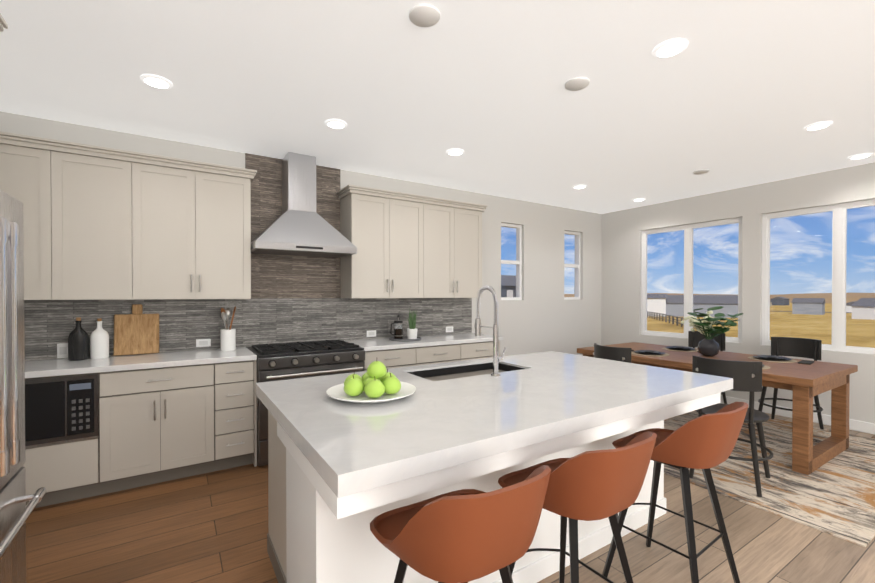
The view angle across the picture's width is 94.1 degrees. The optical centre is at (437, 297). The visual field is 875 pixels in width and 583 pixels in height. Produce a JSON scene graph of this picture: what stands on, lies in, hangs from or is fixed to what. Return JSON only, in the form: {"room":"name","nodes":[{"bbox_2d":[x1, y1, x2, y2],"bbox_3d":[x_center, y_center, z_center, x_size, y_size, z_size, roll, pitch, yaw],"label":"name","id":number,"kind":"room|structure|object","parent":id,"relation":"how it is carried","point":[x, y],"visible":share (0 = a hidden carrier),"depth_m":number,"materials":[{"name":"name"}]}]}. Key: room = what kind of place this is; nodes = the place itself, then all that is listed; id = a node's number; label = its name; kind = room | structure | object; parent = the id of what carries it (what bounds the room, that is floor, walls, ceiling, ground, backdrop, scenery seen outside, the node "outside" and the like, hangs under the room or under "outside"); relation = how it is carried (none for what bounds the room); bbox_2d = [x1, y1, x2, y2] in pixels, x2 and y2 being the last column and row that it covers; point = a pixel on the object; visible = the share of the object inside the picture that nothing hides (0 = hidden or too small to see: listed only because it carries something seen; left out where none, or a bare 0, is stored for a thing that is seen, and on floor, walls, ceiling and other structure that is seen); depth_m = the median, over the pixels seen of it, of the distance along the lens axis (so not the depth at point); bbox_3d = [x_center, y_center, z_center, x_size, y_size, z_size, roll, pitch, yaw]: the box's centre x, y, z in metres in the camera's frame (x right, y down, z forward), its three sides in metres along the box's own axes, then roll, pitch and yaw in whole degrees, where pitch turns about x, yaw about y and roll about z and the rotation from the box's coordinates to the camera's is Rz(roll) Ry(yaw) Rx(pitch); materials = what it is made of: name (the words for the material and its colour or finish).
{"room":"dining room and kitchen","nodes":[
{"label":"dining room and kitchen","id":0,"kind":"room"},
{"bbox_2d":[0,111,601,360],"bbox_3d":[-0.345,0.000,4.880,7.480,2.740,0.160,0,1,-33],"label":"wall","id":1,"kind":"structure","parent":0,"point":[542,315],"depth_m":5.77,"materials":[{"name":"white paint"}]},
{"bbox_2d":[0,135,63,299],"bbox_3d":[-2.991,-0.524,2.888,0.553,1.078,0.331,0,1,-33],"label":"upper cabinet","id":2,"kind":"object","parent":1,"relation":"attached to","point":[31,173],"depth_m":2.84,"materials":[{"name":"beige paint"}]},
{"bbox_2d":[64,147,143,299],"bbox_3d":[-2.615,-0.525,3.129,0.574,1.078,0.331,0,1,-33],"label":"upper cabinet","id":3,"kind":"object","parent":1,"relation":"attached to","point":[103,223],"depth_m":3.02,"materials":[{"name":"beige paint"}]},
{"bbox_2d":[144,159,251,298],"bbox_3d":[-2.096,-0.528,3.461,0.892,1.078,0.331,0,1,-33],"label":"upper cabinet","id":4,"kind":"object","parent":1,"relation":"attached to","point":[197,220],"depth_m":3.34,"materials":[{"name":"beige paint"}]},
{"bbox_2d":[24,153,471,359],"bbox_3d":[-1.435,-0.293,4.079,4.457,2.139,0.010,0,1,-33],"label":"wall tile","id":5,"kind":"structure","parent":1,"relation":"attached to","point":[295,299],"depth_m":3.97,"materials":[{"name":"grey tile"}]},
{"bbox_2d":[57,343,67,357],"bbox_3d":[-2.889,0.408,3.145,0.070,0.114,0.005,0,1,-33],"label":"electrical outlet","id":6,"kind":"object","parent":5,"relation":"attached to","point":[62,350],"visible":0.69,"depth_m":3.14,"materials":[{"name":"white plastic"}]},
{"bbox_2d":[196,339,210,346],"bbox_3d":[-2.097,0.405,3.651,0.114,0.070,0.005,0,1,-33],"label":"electrical outlet","id":7,"kind":"object","parent":5,"relation":"attached to","point":[203,342],"visible":1,"depth_m":3.65,"materials":[{"name":"white plastic"}]},
{"bbox_2d":[367,330,375,336],"bbox_3d":[-0.733,0.398,4.525,0.114,0.070,0.005,0,1,-33],"label":"electrical outlet","id":8,"kind":"object","parent":5,"relation":"attached to","point":[371,333],"visible":1,"depth_m":4.52,"materials":[{"name":"white plastic"}]},
{"bbox_2d":[446,326,452,331],"bbox_3d":[0.151,0.394,5.091,0.114,0.070,0.005,0,1,-33],"label":"electrical outlet","id":9,"kind":"object","parent":5,"relation":"attached to","point":[449,329],"visible":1,"depth_m":5.09,"materials":[{"name":"white plastic"}]},
{"bbox_2d":[251,152,356,257],"bbox_3d":[-1.282,-0.889,3.868,0.900,0.942,0.500,0,1,-33],"label":"range hood","id":10,"kind":"object","parent":1,"relation":"attached to","point":[299,226],"visible":0.98,"depth_m":3.81,"materials":[{"name":"silver metal"}]},
{"bbox_2d":[340,188,427,297],"bbox_3d":[-0.570,-0.535,4.438,0.889,1.078,0.331,0,1,-33],"label":"upper cabinet","id":11,"kind":"object","parent":1,"relation":"attached to","point":[407,245],"depth_m":4.26,"materials":[{"name":"beige paint"}]},
{"bbox_2d":[428,200,483,297],"bbox_3d":[0.081,-0.539,4.855,0.891,1.078,0.331,0,1,-33],"label":"upper cabinet","id":12,"kind":"object","parent":1,"relation":"attached to","point":[454,230],"depth_m":4.73,"materials":[{"name":"beige paint"}]},
{"bbox_2d":[501,223,521,299],"bbox_3d":[1.005,-0.501,5.741,0.429,1.067,0.070,0,1,-33],"label":"window","id":13,"kind":"structure","parent":1,"relation":"in","point":[518,262],"depth_m":5.81,"materials":[{"name":"white plastic"}]},
{"bbox_2d":[564,231,579,299],"bbox_3d":[2.086,-0.506,6.433,0.432,1.067,0.070,0,1,-33],"label":"window","id":14,"kind":"structure","parent":1,"relation":"in","point":[576,265],"depth_m":6.50,"materials":[{"name":"white plastic"}]},
{"bbox_2d":[0,0,874,213],"bbox_3d":[2.016,-1.392,1.181,7.480,0.100,8.920,0,1,-33],"label":"ceiling","id":15,"kind":"structure","parent":0,"point":[734,94],"depth_m":2.60,"materials":[{"name":"white paint"}]},
{"bbox_2d":[140,74,172,88],"bbox_3d":[-1.753,-1.345,2.544,0.170,0.012,0.170,0,1,-33],"label":"recessed light","id":16,"kind":"object","parent":15,"relation":"in","point":[156,81],"visible":1,"depth_m":2.52,"materials":[{"name":"white"}]},
{"bbox_2d":[325,119,346,128],"bbox_3d":[-0.790,-1.350,3.172,0.170,0.012,0.170,0,1,-33],"label":"recessed light","id":17,"kind":"object","parent":15,"relation":"in","point":[336,123],"visible":1,"depth_m":3.15,"materials":[{"name":"white"}]},
{"bbox_2d":[409,4,439,26],"bbox_3d":[-0.061,-1.336,1.941,0.150,0.022,0.150,0,1,-33],"label":"blank plate","id":18,"kind":"object","parent":15,"relation":"attached to","point":[424,15],"visible":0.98,"depth_m":1.92,"materials":[{"name":"white plastic"}]},
{"bbox_2d":[446,148,463,154],"bbox_3d":[0.165,-1.355,3.796,0.170,0.012,0.170,0,1,-33],"label":"recessed light","id":19,"kind":"object","parent":15,"relation":"in","point":[454,151],"visible":1,"depth_m":3.77,"materials":[{"name":"white"}]},
{"bbox_2d":[565,77,589,90],"bbox_3d":[0.880,-1.341,2.567,0.150,0.022,0.150,0,1,-33],"label":"blank plate","id":20,"kind":"object","parent":15,"relation":"attached to","point":[577,84],"visible":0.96,"depth_m":2.54,"materials":[{"name":"white plastic"}]},
{"bbox_2d":[572,185,586,188],"bbox_3d":[1.749,-1.364,5.012,0.170,0.012,0.170,0,1,-33],"label":"recessed light","id":21,"kind":"object","parent":15,"relation":"in","point":[579,186],"visible":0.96,"depth_m":4.98,"materials":[{"name":"white"}]},
{"bbox_2d":[632,198,645,200],"bbox_3d":[2.819,-1.369,5.696,0.170,0.012,0.170,0,1,-33],"label":"recessed light","id":22,"kind":"object","parent":15,"relation":"in","point":[639,199],"visible":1,"depth_m":5.65,"materials":[{"name":"white"}]},
{"bbox_2d":[652,38,687,57],"bbox_3d":[1.256,-1.343,2.203,0.170,0.012,0.170,0,1,-33],"label":"recessed light","id":23,"kind":"object","parent":15,"relation":"in","point":[669,48],"visible":1,"depth_m":2.18,"materials":[{"name":"white"}]},
{"bbox_2d":[693,169,709,174],"bbox_3d":[2.845,-1.355,4.395,0.150,0.022,0.150,0,1,-33],"label":"blank plate","id":24,"kind":"object","parent":15,"relation":"attached to","point":[701,171],"visible":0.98,"depth_m":4.37,"materials":[{"name":"white plastic"}]},
{"bbox_2d":[803,121,832,130],"bbox_3d":[2.997,-1.350,3.210,0.170,0.012,0.170,0,1,-33],"label":"recessed light","id":25,"kind":"object","parent":15,"relation":"in","point":[818,125],"visible":0.98,"depth_m":3.19,"materials":[{"name":"white"}]},
{"bbox_2d":[847,153,872,158],"bbox_3d":[4.056,-1.356,3.912,0.170,0.012,0.170,0,1,-33],"label":"recessed light","id":26,"kind":"object","parent":15,"relation":"in","point":[862,155],"visible":0.96,"depth_m":3.89,"materials":[{"name":"white"}]},
{"bbox_2d":[26,413,874,582],"bbox_3d":[2.016,1.448,1.202,7.480,0.100,8.920,0,1,-33],"label":"floor","id":27,"kind":"structure","parent":0,"point":[211,527],"depth_m":2.30,"materials":[{"name":"brown wood"}]},
{"bbox_2d":[0,190,45,582],"bbox_3d":[-1.666,0.502,1.071,0.794,1.770,0.912,0,1,-33],"label":"fridge","id":28,"kind":"object","parent":27,"relation":"on","point":[15,512],"visible":1,"depth_m":1.37,"materials":[{"name":"grey metal"}]},
{"bbox_2d":[22,371,113,507],"bbox_3d":[-2.712,0.948,2.900,0.664,0.874,0.609,0,1,-33],"label":"base cabinet","id":29,"kind":"object","parent":27,"relation":"on","point":[109,424],"depth_m":2.72,"materials":[{"name":"grey wood"}]},
{"bbox_2d":[114,363,217,491],"bbox_3d":[-2.190,0.946,3.234,0.699,0.874,0.609,0,1,-33],"label":"base cabinet","id":30,"kind":"object","parent":27,"relation":"on","point":[166,418],"depth_m":3.01,"materials":[{"name":"grey wood"}]},
{"bbox_2d":[25,347,256,378],"bbox_3d":[-2.388,0.488,3.095,1.784,0.040,0.624,0,1,-33],"label":"countertop","id":31,"kind":"structure","parent":30,"relation":"on","point":[34,369],"depth_m":3.00,"materials":[{"name":"white stone"}]},
{"bbox_2d":[68,317,88,360],"bbox_3d":[-2.707,0.308,3.074,0.120,0.318,0.120,0,1,-33],"label":"bottle","id":32,"kind":"object","parent":31,"relation":"on","point":[78,343],"visible":1,"depth_m":3.04,"materials":[{"name":"black ceramic"}]},
{"bbox_2d":[90,318,108,358],"bbox_3d":[-2.617,0.313,3.155,0.116,0.306,0.116,0,1,-33],"label":"bottle","id":33,"kind":"object","parent":31,"relation":"on","point":[99,342],"visible":1,"depth_m":3.12,"materials":[{"name":"white ceramic"}]},
{"bbox_2d":[114,304,158,355],"bbox_3d":[-2.468,0.258,3.348,0.300,0.406,0.084,0,1,-33],"label":"cutting board","id":34,"kind":"object","parent":31,"relation":"on","point":[136,331],"visible":0.88,"depth_m":3.33,"materials":[{"name":"brown wood"}]},
{"bbox_2d":[220,306,235,350],"bbox_3d":[-1.845,0.268,3.592,0.122,0.391,0.124,0,1,-33],"label":"utensil crock","id":35,"kind":"object","parent":31,"relation":"on","point":[227,338],"visible":1,"depth_m":3.56,"materials":[{"name":"white ceramic"}]},
{"bbox_2d":[218,359,256,470],"bbox_3d":[-1.794,0.944,3.488,0.366,0.874,0.609,0,1,-33],"label":"base cabinet","id":36,"kind":"object","parent":27,"relation":"on","point":[237,397],"depth_m":3.27,"materials":[{"name":"grey wood"}]},
{"bbox_2d":[247,340,364,466],"bbox_3d":[-1.216,0.902,3.777,0.913,0.930,0.743,0,1,-33],"label":"range","id":37,"kind":"object","parent":27,"relation":"on","point":[283,361],"visible":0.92,"depth_m":3.48,"materials":[{"name":"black metal"}]},
{"bbox_2d":[364,349,424,370],"bbox_3d":[-0.598,0.938,4.261,0.639,0.874,0.597,0,1,-33],"label":"base cabinet","id":38,"kind":"object","parent":27,"relation":"on","point":[424,350],"depth_m":4.03,"materials":[{"name":"grey wood"}]},
{"bbox_2d":[345,333,502,352],"bbox_3d":[-0.131,0.477,4.540,1.730,0.040,0.624,0,1,-33],"label":"countertop","id":39,"kind":"structure","parent":38,"relation":"on","point":[368,345],"depth_m":4.30,"materials":[{"name":"white stone"}]},
{"bbox_2d":[389,336,420,341],"bbox_3d":[-0.351,0.446,4.429,0.350,0.022,0.350,0,1,-33],"label":"tray","id":40,"kind":"object","parent":39,"relation":"on","point":[405,339],"visible":0.69,"depth_m":4.29,"materials":[{"name":"grey"}]},
{"bbox_2d":[390,315,402,338],"bbox_3d":[-0.444,0.316,4.422,0.148,0.258,0.104,0,1,-33],"label":"press","id":41,"kind":"object","parent":40,"relation":"on","point":[398,333],"visible":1,"depth_m":4.40,"materials":[{"name":"black glass"}]},
{"bbox_2d":[407,308,417,338],"bbox_3d":[-0.275,0.280,4.444,0.120,0.330,0.131,0,1,-33],"label":"herb pot","id":42,"kind":"object","parent":40,"relation":"on","point":[411,331],"visible":1,"depth_m":4.41,"materials":[{"name":"white ceramic"}]},
{"bbox_2d":[425,345,468,364],"bbox_3d":[-0.143,0.936,4.552,0.678,0.874,0.597,0,1,-33],"label":"base cabinet","id":43,"kind":"object","parent":27,"relation":"on","point":[434,354],"depth_m":4.34,"materials":[{"name":"grey wood"}]},
{"bbox_2d":[370,465,550,582],"bbox_3d":[0.059,0.937,1.272,0.463,0.917,0.547,0,1,-33],"label":"stool","id":44,"kind":"object","parent":27,"relation":"on","point":[463,536],"visible":1,"depth_m":1.05,"materials":[{"name":"brown leather"}]},
{"bbox_2d":[469,341,499,359],"bbox_3d":[0.308,0.934,4.841,0.629,0.874,0.597,0,1,-33],"label":"base cabinet","id":45,"kind":"object","parent":27,"relation":"on","point":[479,349],"depth_m":4.61,"materials":[{"name":"grey wood"}]},
{"bbox_2d":[263,391,723,582],"bbox_3d":[0.341,0.958,2.296,2.290,0.863,1.275,0,1,-33],"label":"kitchen island","id":46,"kind":"object","parent":27,"relation":"on","point":[314,536],"depth_m":1.66,"materials":[{"name":"wood"}]},
{"bbox_2d":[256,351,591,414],"bbox_3d":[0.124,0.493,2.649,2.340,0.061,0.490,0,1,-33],"label":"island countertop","id":47,"kind":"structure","parent":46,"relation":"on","point":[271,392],"depth_m":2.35,"materials":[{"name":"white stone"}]},
{"bbox_2d":[412,363,519,378],"bbox_3d":[0.200,0.610,2.634,0.790,0.266,0.400,0,1,-33],"label":"sink","id":48,"kind":"object","parent":47,"relation":"in","point":[469,368],"depth_m":2.81,"materials":[{"name":"black metal"}]},
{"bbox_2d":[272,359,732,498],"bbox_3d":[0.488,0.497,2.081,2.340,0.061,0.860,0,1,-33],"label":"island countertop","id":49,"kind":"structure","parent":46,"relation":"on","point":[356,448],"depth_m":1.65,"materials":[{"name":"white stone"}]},
{"bbox_2d":[326,381,415,402],"bbox_3d":[-0.311,0.450,1.937,0.420,0.032,0.420,0,1,-33],"label":"apple bowl","id":50,"kind":"object","parent":49,"relation":"on","point":[339,393],"visible":0.56,"depth_m":1.88,"materials":[{"name":"white ceramic"}]},
{"bbox_2d":[344,361,400,397],"bbox_3d":[-0.311,0.369,1.934,0.285,0.170,0.282,0,1,-33],"label":"apples","id":51,"kind":"object","parent":50,"relation":"in","point":[377,379],"visible":1,"depth_m":1.87,"materials":[{"name":"green food"}]},
{"bbox_2d":[475,285,505,375],"bbox_3d":[0.325,0.193,2.511,0.108,0.539,0.220,0,1,-33],"label":"faucet","id":52,"kind":"object","parent":49,"relation":"on","point":[478,326],"visible":1,"depth_m":2.43,"materials":[{"name":"silver metal"}]},
{"bbox_2d":[498,431,656,582],"bbox_3d":[0.512,0.935,1.562,0.463,0.917,0.547,0,1,-33],"label":"stool","id":53,"kind":"object","parent":27,"relation":"on","point":[595,485],"visible":0.88,"depth_m":1.35,"materials":[{"name":"brown leather"}]},
{"bbox_2d":[602,402,748,582],"bbox_3d":[1.137,0.932,1.961,0.480,0.917,0.548,0,1,-33],"label":"stool","id":54,"kind":"object","parent":27,"relation":"on","point":[705,443],"visible":0.79,"depth_m":1.78,"materials":[{"name":"brown leather"}]},
{"bbox_2d":[664,410,874,546],"bbox_3d":[2.608,1.370,4.181,2.450,0.010,2.980,0,1,-33],"label":"rug","id":55,"kind":"object","parent":27,"relation":"on","point":[835,496],"visible":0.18,"depth_m":3.03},
{"bbox_2d":[593,343,630,362],"bbox_3d":[1.750,0.902,3.830,0.527,0.926,0.516,0,1,-33],"label":"dining chair","id":56,"kind":"object","parent":55,"relation":"on","point":[621,354],"visible":0.08,"depth_m":3.64,"materials":[{"name":"black wood"}]},
{"bbox_2d":[688,331,726,403],"bbox_3d":[3.234,0.893,5.018,0.528,0.926,0.518,0,1,-33],"label":"dining chair","id":57,"kind":"object","parent":55,"relation":"on","point":[695,338],"visible":0.17,"depth_m":5.21,"materials":[{"name":"black wood"}]},
{"bbox_2d":[577,342,857,474],"bbox_3d":[2.748,0.986,4.303,1.180,0.753,2.160,0,1,-33],"label":"dining table","id":58,"kind":"object","parent":55,"relation":"on","point":[805,383],"visible":0.71,"depth_m":3.50,"materials":[{"name":"brown wood"}]},
{"bbox_2d":[631,350,673,356],"bbox_3d":[2.260,0.594,4.458,0.378,0.028,0.490,0,1,-39],"label":"place setting","id":59,"kind":"object","parent":58,"relation":"on","point":[638,352],"depth_m":4.36,"materials":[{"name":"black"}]},
{"bbox_2d":[662,346,698,351],"bbox_3d":[2.870,0.592,4.715,0.378,0.028,0.490,0,1,-39],"label":"place setting","id":60,"kind":"object","parent":58,"relation":"on","point":[676,348],"depth_m":4.68,"materials":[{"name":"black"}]},
{"bbox_2d":[681,306,743,356],"bbox_3d":[2.856,0.345,4.268,0.518,0.528,0.567,0,1,-33],"label":"vase","id":61,"kind":"object","parent":58,"relation":"on","point":[708,346],"visible":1,"depth_m":4.20,"materials":[{"name":"black ceramic"}]},
{"bbox_2d":[748,360,771,368],"bbox_3d":[2.729,0.599,3.726,0.378,0.028,0.490,0,1,-39],"label":"place setting","id":62,"kind":"object","parent":58,"relation":"on","point":[763,366],"depth_m":3.60,"materials":[{"name":"beige"}]},
{"bbox_2d":[748,355,814,364],"bbox_3d":[3.339,0.597,3.983,0.378,0.028,0.490,0,1,-39],"label":"place setting","id":63,"kind":"object","parent":58,"relation":"on","point":[772,358],"depth_m":3.95,"materials":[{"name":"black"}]},
{"bbox_2d":[689,356,772,496],"bbox_3d":[2.220,0.908,3.098,0.528,0.926,0.520,0,1,-33],"label":"dining chair","id":64,"kind":"object","parent":55,"relation":"on","point":[746,376],"visible":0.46,"depth_m":2.87,"materials":[{"name":"black wood"}]},
{"bbox_2d":[756,337,823,428],"bbox_3d":[3.703,0.899,4.285,0.528,0.926,0.518,0,1,-33],"label":"dining chair","id":65,"kind":"object","parent":55,"relation":"on","point":[797,347],"visible":0.48,"depth_m":4.39,"materials":[{"name":"black wood"}]},
{"bbox_2d":[601,162,874,422],"bbox_3d":[5.142,0.014,3.098,0.160,2.740,8.760,0,1,-33],"label":"wall","id":66,"kind":"structure","parent":0,"point":[622,230],"depth_m":5.03,"materials":[{"name":"white paint"}]},
{"bbox_2d":[641,217,741,342],"bbox_3d":[3.495,-0.226,5.669,0.070,1.577,1.327,0,1,-33],"label":"window","id":67,"kind":"structure","parent":66,"relation":"in","point":[688,239],"depth_m":5.65,"materials":[{"name":"white plastic"}]},
{"bbox_2d":[720,395,874,434],"bbox_3d":[5.024,1.329,3.127,0.015,0.110,8.598,0,1,-33],"label":"baseboard","id":68,"kind":"structure","parent":66,"relation":"attached to","point":[862,426],"depth_m":4.47,"materials":[{"name":"white"}]},
{"bbox_2d":[762,199,874,353],"bbox_3d":[4.320,-0.216,4.380,0.070,1.577,1.347,0,1,-33],"label":"window","id":69,"kind":"structure","parent":66,"relation":"in","point":[839,249],"depth_m":4.39,"materials":[{"name":"white plastic"}]},
{"label":"outside","id":70,"kind":"structure","parent":0,"visible":0},
{"bbox_2d":[501,275,874,347],"bbox_3d":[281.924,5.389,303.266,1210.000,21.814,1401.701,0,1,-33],"label":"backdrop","id":71,"kind":"structure","parent":70,"point":[701,300],"depth_m":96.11,"materials":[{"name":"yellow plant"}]},
{"bbox_3d":[-1.066,0.043,-0.782,0.160,2.740,8.600,0,1,-33],"label":"wall","id":72,"kind":"structure","parent":0,"visible":0},
{"bbox_2d":[0,13,7,31],"bbox_3d":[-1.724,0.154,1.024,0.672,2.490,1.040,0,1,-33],"label":"upper cabinet","id":73,"kind":"object","parent":72,"relation":"attached to","point":[3,24],"visible":1,"depth_m":1.60,"materials":[{"name":"white paint"}]}
]}

